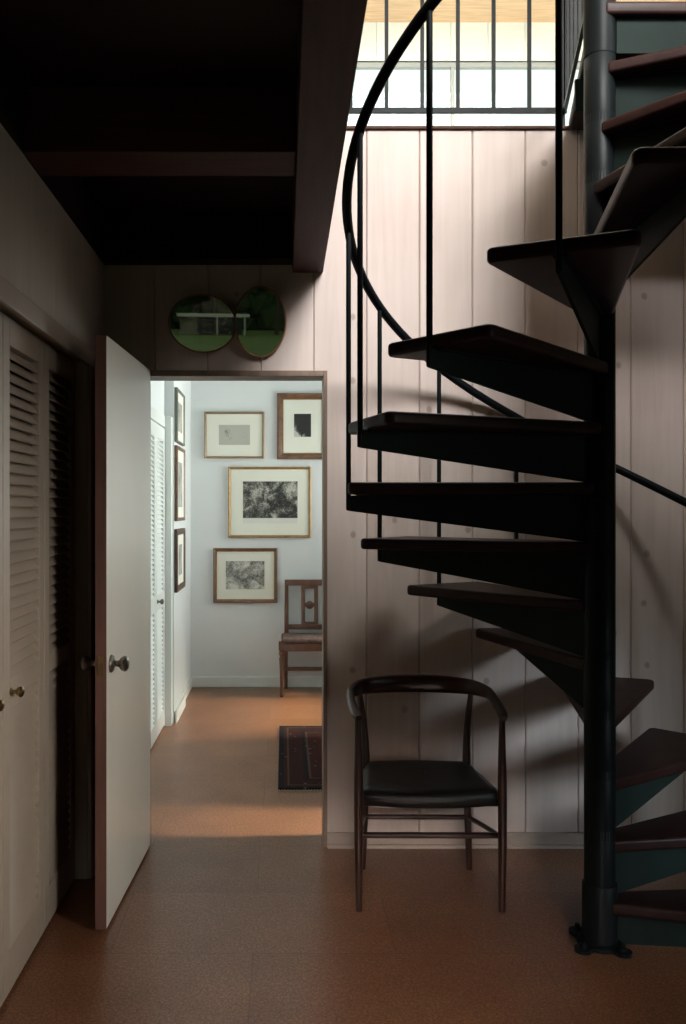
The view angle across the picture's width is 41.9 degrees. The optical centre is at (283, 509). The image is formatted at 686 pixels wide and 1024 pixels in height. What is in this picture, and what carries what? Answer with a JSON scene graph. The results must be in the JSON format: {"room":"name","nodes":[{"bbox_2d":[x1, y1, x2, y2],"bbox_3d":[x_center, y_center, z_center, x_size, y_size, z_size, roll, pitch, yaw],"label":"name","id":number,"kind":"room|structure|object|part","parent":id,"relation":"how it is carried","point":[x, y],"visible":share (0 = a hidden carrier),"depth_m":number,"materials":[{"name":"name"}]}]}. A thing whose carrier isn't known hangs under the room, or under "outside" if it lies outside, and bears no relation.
{"room":"stair hall","nodes":[
{"label":"stair hall","id":0,"kind":"room"},
{"bbox_2d":[10,359,55,450],"bbox_3d":[-1.191,0.230,2.560,0.618,2.500,2.100,0,0,0],"label":"louver slats","id":1,"kind":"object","parent":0,"point":[14,362],"depth_m":3.56,"materials":[{"name":"beige paint"}]},
{"bbox_2d":[0,123,190,878],"bbox_3d":[-0.844,0.130,2.607,0.212,2.600,9.215,0,0,0],"label":"wall","id":2,"kind":"structure","parent":0,"point":[44,255],"depth_m":3.46,"materials":[{"name":"white paint"}]},
{"bbox_2d":[0,311,4,1007],"bbox_3d":[-0.802,0.425,2.119,0.073,1.980,0.875,0,0,0],"label":"bifold closet door","id":3,"kind":"structure","parent":2,"relation":"in","point":[2,705],"depth_m":2.54,"materials":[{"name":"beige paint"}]},
{"bbox_3d":[-0.820,0.425,2.340,0.030,1.980,0.435,0,0,0],"label":"frame","id":4,"kind":"part","parent":3,"relation":"part of","materials":[{"name":"beige paint"}]},
{"bbox_3d":[-0.785,0.535,2.440,0.040,0.033,0.032,0,0,0],"label":"knob","id":5,"kind":"part","parent":3,"relation":"part of","materials":[{"name":"gold metal"}]},
{"bbox_2d":[3,313,74,1001],"bbox_3d":[-0.802,0.425,2.999,0.073,1.980,0.875,0,0,0],"label":"bifold closet door","id":6,"kind":"structure","parent":2,"relation":"in","point":[39,480],"depth_m":2.92,"materials":[{"name":"beige paint"}]},
{"bbox_3d":[-0.785,0.535,2.630,0.040,0.033,0.032,0,0,0],"label":"knob","id":7,"kind":"part","parent":6,"relation":"part of","materials":[{"name":"gold metal"}]},
{"bbox_3d":[-0.820,0.425,2.780,0.030,1.980,0.435,0,0,0],"label":"frame","id":8,"kind":"part","parent":6,"relation":"part of","materials":[{"name":"beige paint"}]},
{"bbox_3d":[-0.822,0.005,2.780,0.032,0.984,0.321,0,0,0],"label":"louver panel","id":9,"kind":"part","parent":6,"relation":"part of","materials":[{"name":"beige paint"}]},
{"bbox_3d":[-0.822,0.921,2.780,0.032,0.739,0.321,0,0,0],"label":"louver panel","id":10,"kind":"part","parent":6,"relation":"part of","materials":[{"name":"beige paint"}]},
{"bbox_3d":[-0.820,0.425,3.220,0.030,1.980,0.435,0,0,0],"label":"frame","id":11,"kind":"part","parent":6,"relation":"part of","materials":[{"name":"beige paint"}]},
{"bbox_3d":[-0.822,0.005,3.220,0.032,0.984,0.321,0,0,0],"label":"louver panel","id":12,"kind":"part","parent":6,"relation":"part of","materials":[{"name":"beige paint"}]},
{"bbox_3d":[-0.822,0.921,3.220,0.032,0.739,0.321,0,0,0],"label":"louver panel","id":13,"kind":"part","parent":6,"relation":"part of","materials":[{"name":"beige paint"}]},
{"bbox_2d":[0,275,94,878],"bbox_3d":[-0.754,0.405,2.560,0.016,2.050,1.940,0,0,0],"label":"trim","id":14,"kind":"structure","parent":2,"relation":"attached to","point":[11,297],"depth_m":3.46,"materials":[{"name":"beige paint"}]},
{"bbox_2d":[0,48,105,265],"bbox_3d":[-0.779,-1.137,0.900,0.042,0.195,5.800,0,0,0],"label":"trim","id":15,"kind":"structure","parent":2,"relation":"attached to","point":[71,193],"depth_m":2.99,"materials":[{"name":"wood"}]},
{"bbox_2d":[151,420,164,747],"bbox_3d":[-0.784,0.440,5.491,0.073,1.950,0.798,0,0,0],"label":"bifold closet door","id":16,"kind":"structure","parent":2,"relation":"in","point":[157,432],"depth_m":5.58,"materials":[{"name":"white paint"}]},
{"bbox_3d":[-0.804,0.040,5.290,0.032,0.990,0.296,0,0,0],"label":"louver panel","id":17,"kind":"part","parent":16,"relation":"part of","materials":[{"name":"white wood"}]},
{"bbox_3d":[-0.804,0.970,5.290,0.032,0.690,0.296,0,0,0],"label":"louver panel","id":18,"kind":"part","parent":16,"relation":"part of","materials":[{"name":"white wood"}]},
{"bbox_3d":[-0.802,0.440,5.290,0.030,1.950,0.396,0,0,0],"label":"frame","id":19,"kind":"part","parent":16,"relation":"part of","materials":[{"name":"white wood"}]},
{"bbox_3d":[-0.804,0.040,5.692,0.032,0.990,0.296,0,0,0],"label":"louver panel","id":20,"kind":"part","parent":16,"relation":"part of","materials":[{"name":"white wood"}]},
{"bbox_3d":[-0.804,0.970,5.692,0.032,0.690,0.296,0,0,0],"label":"louver panel","id":21,"kind":"part","parent":16,"relation":"part of","materials":[{"name":"white wood"}]},
{"bbox_3d":[-0.802,0.440,5.692,0.030,1.950,0.396,0,0,0],"label":"frame","id":22,"kind":"part","parent":16,"relation":"part of","materials":[{"name":"white wood"}]},
{"bbox_2d":[24,86,295,175],"bbox_3d":[-0.363,-1.139,2.695,0.797,0.192,0.190,0,0,0],"label":"ceiling beam","id":23,"kind":"structure","parent":2,"relation":"attached to","point":[69,130],"depth_m":2.60,"materials":[{"name":"brown wood"}]},
{"bbox_2d":[151,406,172,725],"bbox_3d":[-0.772,0.405,5.490,0.055,2.050,0.980,0,0,0],"label":"trim","id":24,"kind":"structure","parent":2,"relation":"attached to","point":[166,422],"depth_m":5.90,"materials":[{"name":"white wood"}]},
{"bbox_2d":[174,445,184,520],"bbox_3d":[-0.724,-0.180,6.230,0.024,0.510,0.460,0,0,0],"label":"framed print","id":25,"kind":"object","parent":2,"relation":"attached to","point":[179,453],"visible":1,"depth_m":6.17,"materials":[{"name":"white paper"}]},
{"bbox_2d":[174,528,184,592],"bbox_3d":[-0.724,0.343,6.230,0.024,0.425,0.480,0,0,0],"label":"framed print","id":26,"kind":"object","parent":2,"relation":"attached to","point":[179,534],"visible":1,"depth_m":6.17,"materials":[{"name":"white paper"}]},
{"bbox_2d":[179,544,181,574],"bbox_3d":[-0.723,0.345,6.230,0.001,0.210,0.180,0,0,0],"label":"print","id":27,"kind":"object","parent":26,"relation":"attached to","point":[180,545],"depth_m":6.23},
{"bbox_2d":[174,387,184,445],"bbox_3d":[-0.724,-0.642,6.220,0.024,0.365,0.440,0,0,0],"label":"framed print","id":28,"kind":"object","parent":2,"relation":"attached to","point":[179,397],"visible":1,"depth_m":6.17},
{"bbox_2d":[178,402,181,432],"bbox_3d":[-0.723,-0.640,6.220,0.001,0.200,0.240,0,0,0],"label":"print","id":29,"kind":"object","parent":28,"relation":"attached to","point":[179,403],"depth_m":6.21},
{"bbox_2d":[0,0,298,217],"bbox_3d":[-0.365,-1.387,0.850,1.070,0.305,5.900,0,0,0],"label":"ceiling","id":30,"kind":"structure","parent":0,"point":[45,42],"depth_m":2.42,"materials":[{"name":"brown wood"}]},
{"bbox_2d":[0,687,685,1023],"bbox_3d":[0.875,1.460,2.625,3.750,0.060,9.450,0,0,0],"label":"floor","id":31,"kind":"structure","parent":0,"point":[236,909],"depth_m":3.06,"materials":[{"name":"tile"}]},
{"bbox_2d":[278,725,321,792],"bbox_3d":[0.600,1.424,5.215,1.260,0.010,1.404,0,0,0],"label":"rug","id":32,"kind":"object","parent":31,"relation":"on","point":[300,747],"visible":0.2,"depth_m":5.10,"materials":[{"name":"red fabric"}]},
{"bbox_2d":[279,579,321,696],"bbox_3d":[0.205,0.994,6.988,0.492,0.872,0.380,0,0,0],"label":"chair","id":33,"kind":"object","parent":31,"relation":"on","point":[289,641],"visible":0.71,"depth_m":7.13,"materials":[{"name":"brown wood"}]},
{"bbox_3d":[-0.017,1.250,6.825,0.048,0.360,0.048,0,0,0],"label":"leg","id":34,"kind":"part","parent":33,"relation":"part of","materials":[{"name":"brown wood"}]},
{"bbox_3d":[0.018,0.995,7.152,0.041,0.871,0.050,0,0,0],"label":"leg","id":35,"kind":"part","parent":33,"relation":"part of","materials":[{"name":"brown wood"}]},
{"bbox_2d":[281,633,321,643],"bbox_3d":[0.205,1.002,6.964,0.450,0.047,0.332,0,0,0],"label":"seat cushion","id":36,"kind":"object","parent":33,"relation":"on","point":[286,638],"depth_m":6.81,"materials":[{"name":"brown fabric"}]},
{"bbox_3d":[0.205,1.044,6.820,0.420,0.068,0.024,0,0,0],"label":"seat rail","id":37,"kind":"part","parent":33,"relation":"part of","materials":[{"name":"brown wood"}]},
{"bbox_3d":[0.205,0.582,7.163,0.400,0.047,0.030,0,0,0],"label":"crest rail","id":38,"kind":"part","parent":33,"relation":"part of","materials":[{"name":"brown wood"}]},
{"bbox_3d":[0.205,0.935,7.150,0.360,0.040,0.024,0,0,0],"label":"rail","id":39,"kind":"part","parent":33,"relation":"part of","materials":[{"name":"brown wood"}]},
{"bbox_2d":[346,674,507,912],"bbox_3d":[0.524,1.048,3.391,0.573,0.764,0.484,0,0,1],"label":"armchair","id":40,"kind":"object","parent":31,"relation":"on","point":[392,783],"visible":1,"depth_m":3.23,"materials":[{"name":"black wood"}]},
{"bbox_3d":[0.266,1.087,3.191,0.033,0.686,0.040,0,0,1],"label":"leg","id":41,"kind":"part","parent":40,"relation":"part of","materials":[{"name":"brown wood"}]},
{"bbox_3d":[0.319,1.075,3.568,0.036,0.710,0.064,0,0,-26],"label":"leg","id":42,"kind":"part","parent":40,"relation":"part of","materials":[{"name":"brown wood"}]},
{"bbox_3d":[0.524,1.024,3.357,0.504,0.067,0.417,0,0,1],"label":"seat","id":43,"kind":"part","parent":40,"relation":"part of","materials":[{"name":"black leather"}]},
{"bbox_3d":[0.522,1.042,3.198,0.512,0.036,0.020,0,0,1],"label":"seat rail","id":44,"kind":"part","parent":40,"relation":"part of","materials":[{"name":"brown wood"}]},
{"bbox_3d":[0.734,1.075,3.563,0.036,0.710,0.064,0,0,27],"label":"leg","id":45,"kind":"part","parent":40,"relation":"part of","materials":[{"name":"brown wood"}]},
{"bbox_3d":[0.778,1.087,3.186,0.033,0.686,0.040,0,0,1],"label":"leg","id":46,"kind":"part","parent":40,"relation":"part of","materials":[{"name":"brown wood"}]},
{"bbox_2d":[342,0,685,958],"bbox_3d":[1.402,-0.720,2.945,2.418,4.300,1.697,0,0,0],"label":"spiral staircase","id":47,"kind":"structure","parent":31,"relation":"on","point":[556,607],"depth_m":2.90,"materials":[{"name":"metal"}]},
{"bbox_3d":[1.041,-1.015,2.945,1.697,2.836,1.697,0,0,0],"label":"handrail","id":48,"kind":"part","parent":47,"relation":"part of","materials":[{"name":"metal"}]},
{"bbox_3d":[1.041,1.421,2.945,0.180,0.018,0.180,0,0,10],"label":"plate","id":49,"kind":"part","parent":47,"relation":"part of","materials":[{"name":"paint"}]},
{"bbox_2d":[191,22,582,676],"bbox_3d":[0.100,-1.270,7.265,6.600,5.400,0.100,0,0,0],"label":"wall","id":50,"kind":"structure","parent":0,"point":[228,639],"depth_m":7.22,"materials":[{"name":"white paint"}]},
{"bbox_2d":[204,412,263,457],"bbox_3d":[-0.400,-0.604,7.199,0.485,0.376,0.028,0,0,0],"label":"framed print","id":51,"kind":"object","parent":50,"relation":"attached to","point":[226,434],"visible":1,"depth_m":7.20,"materials":[{"name":"white paper"}]},
{"bbox_2d":[225,429,245,441],"bbox_3d":[-0.392,-0.602,7.200,0.170,0.105,0.001,0,0,0],"label":"print","id":52,"kind":"object","parent":51,"relation":"attached to","point":[231,435],"depth_m":7.20},
{"bbox_2d":[213,548,276,602],"bbox_3d":[-0.311,0.527,7.199,0.517,0.440,0.028,0,0,0],"label":"framed print","id":53,"kind":"object","parent":50,"relation":"attached to","point":[240,575],"visible":1,"depth_m":7.20,"materials":[{"name":"white paper"}]},
{"bbox_2d":[175,677,321,722],"bbox_3d":[0.324,1.387,6.598,2.152,0.085,1.235,0,0,0],"label":"baseboard","id":54,"kind":"structure","parent":50,"relation":"attached to","point":[193,681],"depth_m":7.20,"materials":[{"name":"white wood"}]},
{"bbox_2d":[228,467,310,537],"bbox_3d":[-0.115,-0.063,7.199,0.666,0.570,0.028,0,0,0],"label":"framed print","id":55,"kind":"object","parent":50,"relation":"attached to","point":[264,502],"visible":1,"depth_m":7.20},
{"bbox_2d":[277,393,321,458],"bbox_3d":[0.149,-0.674,7.199,0.412,0.533,0.028,0,0,0],"label":"framed print","id":56,"kind":"object","parent":50,"relation":"attached to","point":[299,415],"visible":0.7,"depth_m":7.20,"materials":[{"name":"white paper"}]},
{"bbox_2d":[294,414,310,436],"bbox_3d":[0.149,-0.683,7.200,0.137,0.186,0.001,0,0,0],"label":"print","id":57,"kind":"object","parent":56,"relation":"attached to","point":[302,422],"depth_m":7.20},
{"bbox_2d":[356,62,579,125],"bbox_3d":[1.370,-2.976,7.265,3.640,1.312,0.050,0,0,0],"label":"window","id":58,"kind":"structure","parent":50,"relation":"in","point":[451,66],"depth_m":7.24,"materials":[{"name":"paint"}]},
{"bbox_2d":[105,130,685,831],"bbox_3d":[0.930,-0.093,3.855,3.460,3.047,0.110,0,0,0],"label":"wall","id":59,"kind":"structure","parent":0,"point":[492,188],"depth_m":3.80,"materials":[{"name":"beige wood"}]},
{"bbox_2d":[81,335,150,928],"bbox_3d":[-0.603,0.413,3.402,0.165,2.010,0.780,0,0,3],"label":"door","id":60,"kind":"structure","parent":59,"relation":"in","point":[122,662],"depth_m":3.23,"materials":[{"name":"beige paint"}]},
{"bbox_3d":[-0.668,0.530,3.086,0.063,0.062,0.062,0,0,3],"label":"knob","id":61,"kind":"part","parent":60,"relation":"part of","materials":[{"name":"grey metal"}]},
{"bbox_3d":[-0.620,0.530,3.016,0.018,0.070,0.008,0,0,3],"label":"latch plate","id":62,"kind":"part","parent":60,"relation":"part of","materials":[{"name":"gold metal"}]},
{"bbox_3d":[-0.566,0.530,3.081,0.063,0.062,0.062,0,0,3],"label":"knob","id":63,"kind":"part","parent":60,"relation":"part of","materials":[{"name":"grey metal"}]},
{"bbox_2d":[101,212,291,264],"bbox_3d":[-0.363,-1.139,3.752,0.797,0.192,0.095,0,0,0],"label":"ceiling beam","id":64,"kind":"structure","parent":59,"relation":"attached to","point":[127,238],"depth_m":3.71,"materials":[{"name":"brown wood"}]},
{"bbox_2d":[168,294,234,352],"bbox_3d":[-0.344,-0.787,3.769,0.287,0.245,0.040,0,0,-4],"label":"oval mirror","id":65,"kind":"object","parent":59,"relation":"attached to","point":[199,323],"visible":1,"depth_m":3.77,"materials":[{"name":"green mirror"}]},
{"bbox_2d":[151,371,326,846],"bbox_3d":[-0.214,0.419,3.859,0.796,2.022,0.142,0,0,0],"label":"trim","id":66,"kind":"structure","parent":59,"relation":"attached to","point":[155,375],"depth_m":3.79,"materials":[{"name":"brown wood"}]},
{"bbox_2d":[234,286,285,357],"bbox_3d":[-0.100,-0.793,3.769,0.220,0.296,0.045,0,0,-4],"label":"oval mirror","id":67,"kind":"object","parent":59,"relation":"attached to","point":[260,315],"visible":1,"depth_m":3.77,"materials":[{"name":"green mirror"}]},
{"bbox_2d":[292,0,367,272],"bbox_3d":[0.101,-1.314,1.600,0.130,0.612,4.400,0,0,0],"label":"ceiling beam","id":68,"kind":"structure","parent":59,"relation":"attached to","point":[329,31],"depth_m":2.27,"materials":[{"name":"brown wood"}]},
{"bbox_2d":[327,832,583,848],"bbox_3d":[1.392,1.400,3.785,2.416,0.060,0.030,0,0,0],"label":"baseboard","id":69,"kind":"structure","parent":59,"relation":"attached to","point":[335,840],"depth_m":3.78,"materials":[{"name":"white wood"}]},
{"bbox_2d":[346,126,569,130],"bbox_3d":[1.413,-1.624,3.859,2.495,0.014,0.142,0,0,0],"label":"trim","id":70,"kind":"structure","parent":59,"relation":"on","point":[348,127],"depth_m":3.79,"materials":[{"name":"black metal"}]},
{"bbox_2d":[349,0,582,125],"bbox_3d":[0.697,-2.081,3.443,1.054,0.900,0.859,0,0,0],"label":"gallery railing","id":71,"kind":"object","parent":70,"relation":"on","point":[572,9],"visible":0.73,"depth_m":3.86,"materials":[{"name":"metal"}]},
{"bbox_2d":[364,0,685,22],"bbox_3d":[0.100,-4.005,2.558,6.800,0.130,9.515,0,0,0],"label":"ceiling","id":72,"kind":"structure","parent":0,"point":[398,10],"depth_m":7.04,"materials":[{"name":"brown wood"}]}
]}

